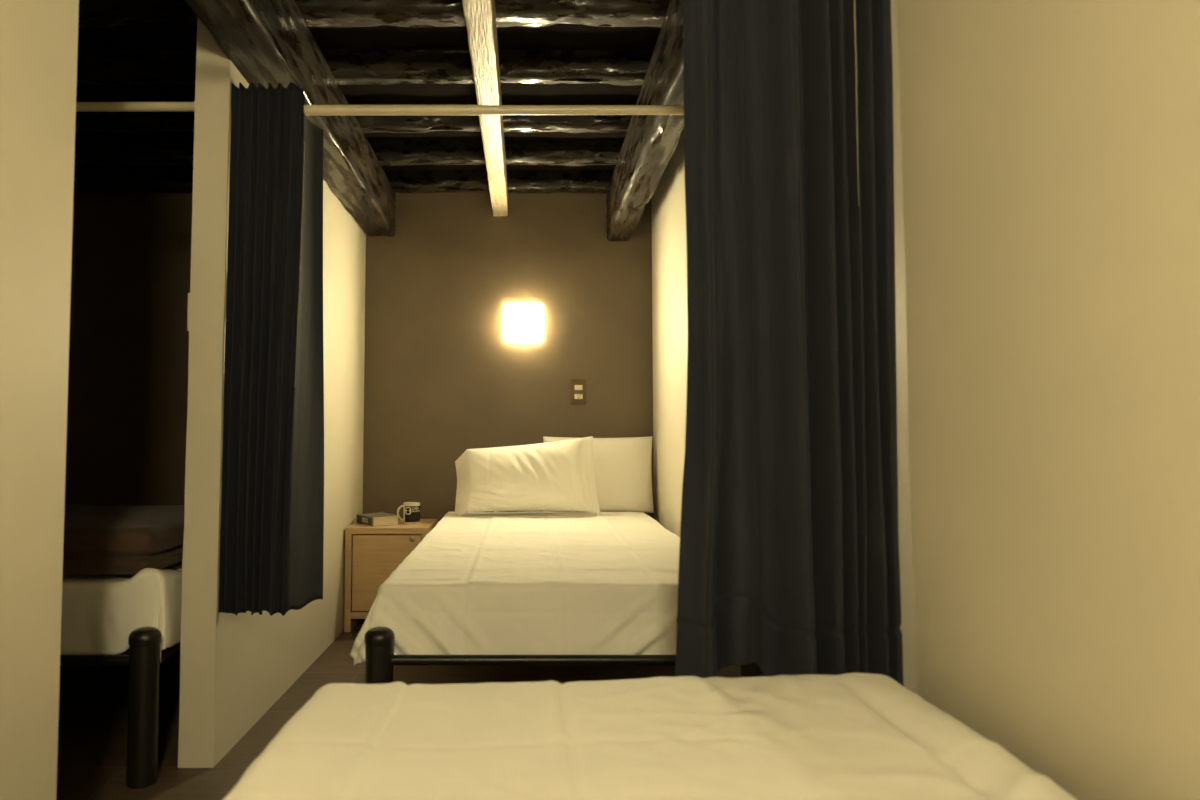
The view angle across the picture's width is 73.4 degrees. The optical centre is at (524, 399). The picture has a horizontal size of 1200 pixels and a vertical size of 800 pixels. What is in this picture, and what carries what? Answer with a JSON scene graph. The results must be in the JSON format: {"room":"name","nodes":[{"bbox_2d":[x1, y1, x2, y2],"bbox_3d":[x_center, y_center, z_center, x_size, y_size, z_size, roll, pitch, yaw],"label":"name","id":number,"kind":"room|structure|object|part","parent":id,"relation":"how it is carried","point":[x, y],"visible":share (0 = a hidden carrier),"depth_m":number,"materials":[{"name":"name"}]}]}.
{"room":"dormitory","nodes":[
{"label":"dormitory","id":0,"kind":"room"},
{"bbox_2d":[0,0,365,799],"bbox_3d":[-0.900,-0.175,1.708,0.110,2.320,5.095,0,-3,0],"label":"wall","id":1,"kind":"structure","parent":0,"point":[39,38],"depth_m":1.52,"materials":[{"name":"beige paint"}]},
{"bbox_2d":[76,101,194,111],"bbox_3d":[-1.712,-0.862,2.351,1.535,0.042,0.042,0,-3,0],"label":"curtain rod","id":2,"kind":"object","parent":1,"relation":"attached to","point":[80,106],"visible":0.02,"depth_m":2.34,"materials":[{"name":"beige metal"}]},
{"bbox_2d":[187,293,189,330],"bbox_3d":[-0.958,-0.250,2.315,0.017,0.110,0.072,0,-3,0],"label":"switch box","id":3,"kind":"object","parent":1,"relation":"attached to","point":[188,310],"visible":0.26,"depth_m":2.28,"materials":[{"name":"beige plastic"}]},
{"bbox_2d":[185,0,395,236],"bbox_3d":[-0.775,-1.119,1.756,0.162,0.230,5.095,0,-3,0],"label":"ceiling beam","id":4,"kind":"structure","parent":1,"relation":"attached to","point":[267,41],"depth_m":2.56,"materials":[{"name":"brown wood"}]},
{"bbox_2d":[65,191,653,521],"bbox_3d":[-0.900,-0.045,4.303,3.360,2.320,0.100,0,-3,0],"label":"wall","id":5,"kind":"structure","parent":0,"point":[443,379],"depth_m":4.27,"materials":[{"name":"brown paint"}]},
{"bbox_2d":[506,303,540,339],"bbox_3d":[-0.008,-0.413,4.213,0.182,0.182,0.114,0,-3,0],"label":"wall lamp","id":6,"kind":"object","parent":5,"relation":"attached to","point":[523,320],"visible":1,"depth_m":4.16,"materials":[{"name":"white glass"}]},
{"bbox_2d":[571,380,585,403],"bbox_3d":[0.284,-0.043,4.245,0.082,0.132,0.015,0,-3,0],"label":"switch plate","id":7,"kind":"object","parent":5,"relation":"attached to","point":[578,387],"visible":1,"depth_m":4.24,"materials":[{"name":"brown plastic"}]},
{"bbox_2d":[575,394,582,398],"bbox_3d":[0.284,-0.018,4.240,0.043,0.026,0.003,0,-3,0],"label":"socket","id":8,"kind":"object","parent":7,"relation":"attached to","point":[577,396],"depth_m":4.24,"materials":[{"name":"beige plastic"}]},
{"bbox_2d":[606,0,683,240],"bbox_3d":[0.498,-1.106,1.755,0.123,0.255,5.095,0,-3,0],"label":"ceiling beam","id":9,"kind":"structure","parent":5,"relation":"attached to","point":[650,141],"depth_m":2.95,"materials":[{"name":"brown wood"}]},
{"bbox_2d":[56,619,674,799],"bbox_3d":[-0.900,1.034,1.648,3.360,0.100,5.295,0,-3,0],"label":"floor","id":10,"kind":"structure","parent":0,"point":[93,699],"depth_m":2.65,"materials":[{"name":"brown tile"}]},
{"bbox_2d":[60,627,180,788],"bbox_3d":[-1.505,0.818,3.128,1.074,0.478,2.109,0,-3,0],"label":"bed","id":11,"kind":"object","parent":10,"relation":"on","point":[142,656],"visible":0.27,"depth_m":2.09,"materials":[{"name":"black metal"}]},
{"bbox_3d":[-1.505,0.689,2.118,0.935,0.027,0.027,0,-3,0],"label":"foot rail","id":12,"kind":"part","parent":11,"relation":"part of","materials":[{"name":"black metal"}]},
{"bbox_2d":[60,562,181,660],"bbox_3d":[-1.485,0.637,3.138,1.008,0.253,1.934,0,-3,0],"label":"sheet","id":13,"kind":"object","parent":11,"relation":"on","point":[99,613],"visible":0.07,"depth_m":2.19,"materials":[{"name":"white fabric"}]},
{"bbox_2d":[63,504,184,574],"bbox_3d":[-1.482,0.441,2.641,0.895,0.135,0.880,0,-3,0],"label":"blanket","id":14,"kind":"object","parent":13,"relation":"on","point":[122,539],"visible":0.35,"depth_m":2.24,"materials":[{"name":"brown fabric"}]},
{"bbox_3d":[-1.008,0.819,2.112,0.074,0.375,0.074,0,-3,0],"label":"post","id":15,"kind":"part","parent":11,"relation":"part of","materials":[{"name":"black metal"}]},
{"bbox_3d":[-1.008,0.757,3.131,0.027,0.027,1.970,0,-3,0],"label":"rail","id":16,"kind":"part","parent":11,"relation":"part of","materials":[{"name":"black metal"}]},
{"bbox_2d":[344,519,437,631],"bbox_3d":[-0.653,0.856,3.973,0.390,0.486,0.449,0,-3,0],"label":"nightstand","id":17,"kind":"object","parent":10,"relation":"on","point":[372,554],"visible":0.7,"depth_m":3.77,"materials":[{"name":"brown wood"}]},
{"bbox_3d":[-0.833,0.872,3.979,0.030,0.456,0.435,0,-3,0],"label":"panel","id":18,"kind":"part","parent":17,"relation":"part of","materials":[{"name":"brown wood"}]},
{"bbox_2d":[356,512,398,526],"bbox_3d":[-0.729,0.587,3.949,0.139,0.049,0.195,2,-3,-35],"label":"book","id":19,"kind":"object","parent":17,"relation":"on","point":[380,518],"visible":1,"depth_m":3.89,"materials":[{"name":"paper"}]},
{"bbox_3d":[-0.653,0.816,3.775,0.320,0.354,0.018,0,-3,0],"label":"door","id":20,"kind":"part","parent":17,"relation":"part of","materials":[{"name":"brown wood"}]},
{"bbox_3d":[-0.653,0.836,4.192,0.330,0.364,0.012,0,-3,0],"label":"panel","id":21,"kind":"part","parent":17,"relation":"part of","materials":[{"name":"brown wood"}]},
{"bbox_2d":[397,502,419,523],"bbox_3d":[-0.576,0.563,4.000,0.106,0.102,0.084,-1,-3,23],"label":"mug","id":22,"kind":"object","parent":17,"relation":"on","point":[411,510],"visible":1,"depth_m":3.96,"materials":[{"name":"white ceramic"}]},
{"bbox_3d":[-0.621,0.562,3.985,0.036,0.080,0.010,0,-3,0],"label":"handle","id":23,"kind":"part","parent":22,"relation":"part of","materials":[{"name":"white ceramic"}]},
{"bbox_2d":[364,627,764,683],"bbox_3d":[0.112,0.818,3.128,1.074,0.478,2.109,0,-3,0],"label":"bed","id":24,"kind":"object","parent":10,"relation":"on","point":[380,659],"visible":0.16,"depth_m":2.11,"materials":[{"name":"black metal"}]},
{"bbox_3d":[-0.386,0.819,2.112,0.074,0.375,0.074,0,-3,0],"label":"post","id":25,"kind":"part","parent":24,"relation":"part of","materials":[{"name":"black metal"}]},
{"bbox_2d":[350,511,679,664],"bbox_3d":[0.080,0.636,3.107,1.099,0.236,2.001,0,-3,0],"label":"sheet","id":26,"kind":"object","parent":24,"relation":"on","point":[496,582],"visible":0.89,"depth_m":2.19,"materials":[{"name":"white fabric"}]},
{"bbox_2d":[455,436,599,514],"bbox_3d":[0.001,0.385,3.959,0.738,0.411,0.238,0,-3,6],"label":"pillow","id":27,"kind":"object","parent":26,"relation":"on","point":[557,475],"visible":1,"depth_m":3.90,"materials":[{"name":"white fabric"}]},
{"bbox_2d":[543,436,653,512],"bbox_3d":[0.378,0.385,4.131,0.571,0.394,0.171,0,-3,-6],"label":"pillow","id":28,"kind":"object","parent":26,"relation":"on","point":[622,466],"visible":0.65,"depth_m":4.08,"materials":[{"name":"white fabric"}]},
{"bbox_3d":[0.112,0.689,2.118,0.935,0.027,0.027,0,-3,0],"label":"foot rail","id":29,"kind":"part","parent":24,"relation":"part of","materials":[{"name":"black metal"}]},
{"bbox_3d":[0.610,0.819,2.112,0.074,0.375,0.074,0,-3,0],"label":"post","id":30,"kind":"part","parent":24,"relation":"part of","materials":[{"name":"black metal"}]},
{"bbox_3d":[0.136,0.680,0.373,1.026,0.478,1.951,0,-3,0],"label":"bed","id":31,"kind":"object","parent":10,"relation":"on","visible":0},
{"bbox_2d":[223,673,1076,799],"bbox_3d":[0.123,0.509,0.421,0.999,0.229,1.896,0,-3,0],"label":"sheet","id":32,"kind":"object","parent":31,"relation":"on","point":[848,736],"visible":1,"depth_m":1.03,"materials":[{"name":"white fabric"}]},
{"bbox_2d":[74,23,660,169],"bbox_3d":[-0.900,-1.383,1.769,3.360,0.100,5.295,0,-3,0],"label":"ceiling","id":33,"kind":"structure","parent":0,"point":[167,36],"depth_m":3.22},
{"bbox_2d":[294,0,669,27],"bbox_3d":[-0.081,-1.246,2.528,1.522,0.099,0.115,0,-3,0],"label":"joist","id":34,"kind":"object","parent":33,"relation":"attached to","point":[316,13],"visible":0.66,"depth_m":2.49,"materials":[{"name":"brown wood"}]},
{"bbox_2d":[462,0,507,215],"bbox_3d":[-0.132,-1.174,1.758,0.081,0.120,5.095,0,-3,0],"label":"ceiling beam","id":35,"kind":"structure","parent":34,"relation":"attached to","point":[480,15],"depth_m":2.74,"materials":[{"name":"beige wood"}]},
{"bbox_2d":[320,50,653,85],"bbox_3d":[-0.081,-1.224,2.959,1.522,0.099,0.088,0,-3,0],"label":"joist","id":36,"kind":"object","parent":33,"relation":"attached to","point":[348,67],"visible":0.62,"depth_m":2.92,"materials":[{"name":"brown wood"}]},
{"bbox_2d":[368,140,623,165],"bbox_3d":[-0.081,-1.180,3.838,1.522,0.099,0.088,0,-3,0],"label":"joist","id":37,"kind":"object","parent":33,"relation":"attached to","point":[387,152],"visible":0.74,"depth_m":3.80,"materials":[{"name":"brown wood"}]},
{"bbox_2d":[383,170,613,192],"bbox_3d":[-0.081,-1.159,4.257,1.522,0.099,0.088,0,-3,0],"label":"joist","id":38,"kind":"object","parent":33,"relation":"attached to","point":[409,181],"visible":0.73,"depth_m":4.21,"materials":[{"name":"brown wood"}]},
{"bbox_2d":[349,104,683,132],"bbox_3d":[-0.081,-1.201,3.423,1.522,0.099,0.088,0,-3,0],"label":"joist","id":39,"kind":"object","parent":33,"relation":"attached to","point":[368,123],"visible":0.47,"depth_m":3.38,"materials":[{"name":"brown wood"}]},
{"bbox_2d":[651,0,1199,799],"bbox_3d":[0.730,-0.175,1.708,0.100,2.320,5.095,0,-3,0],"label":"wall","id":40,"kind":"structure","parent":0,"point":[1047,152],"depth_m":1.05,"materials":[{"name":"beige paint"}]},
{"bbox_2d":[304,104,683,115],"bbox_3d":[-0.082,-0.852,2.350,1.524,0.042,0.042,0,-3,0],"label":"curtain rod","id":41,"kind":"object","parent":40,"relation":"attached to","point":[481,109],"visible":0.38,"depth_m":2.34,"materials":[{"name":"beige metal"}]},
{"bbox_2d":[218,82,323,615],"bbox_3d":[-0.737,-0.147,2.381,0.248,1.526,0.236,0,-3,0],"label":"curtain","id":42,"kind":"object","parent":41,"relation":"hanging from","point":[272,527],"visible":1,"depth_m":2.29,"materials":[{"name":"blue fabric"}]},
{"bbox_3d":[-0.088,-0.928,1.573,1.537,0.042,0.042,0,-3,0],"label":"curtain rod","id":43,"kind":"object","parent":40,"relation":"attached to","visible":0},
{"bbox_2d":[675,0,903,686],"bbox_3d":[0.471,-0.225,1.452,0.410,1.495,0.105,0,-3,-2],"label":"curtain","id":44,"kind":"object","parent":43,"relation":"hanging from","point":[789,564],"visible":0.95,"depth_m":1.45,"materials":[{"name":"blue fabric"}]}
]}

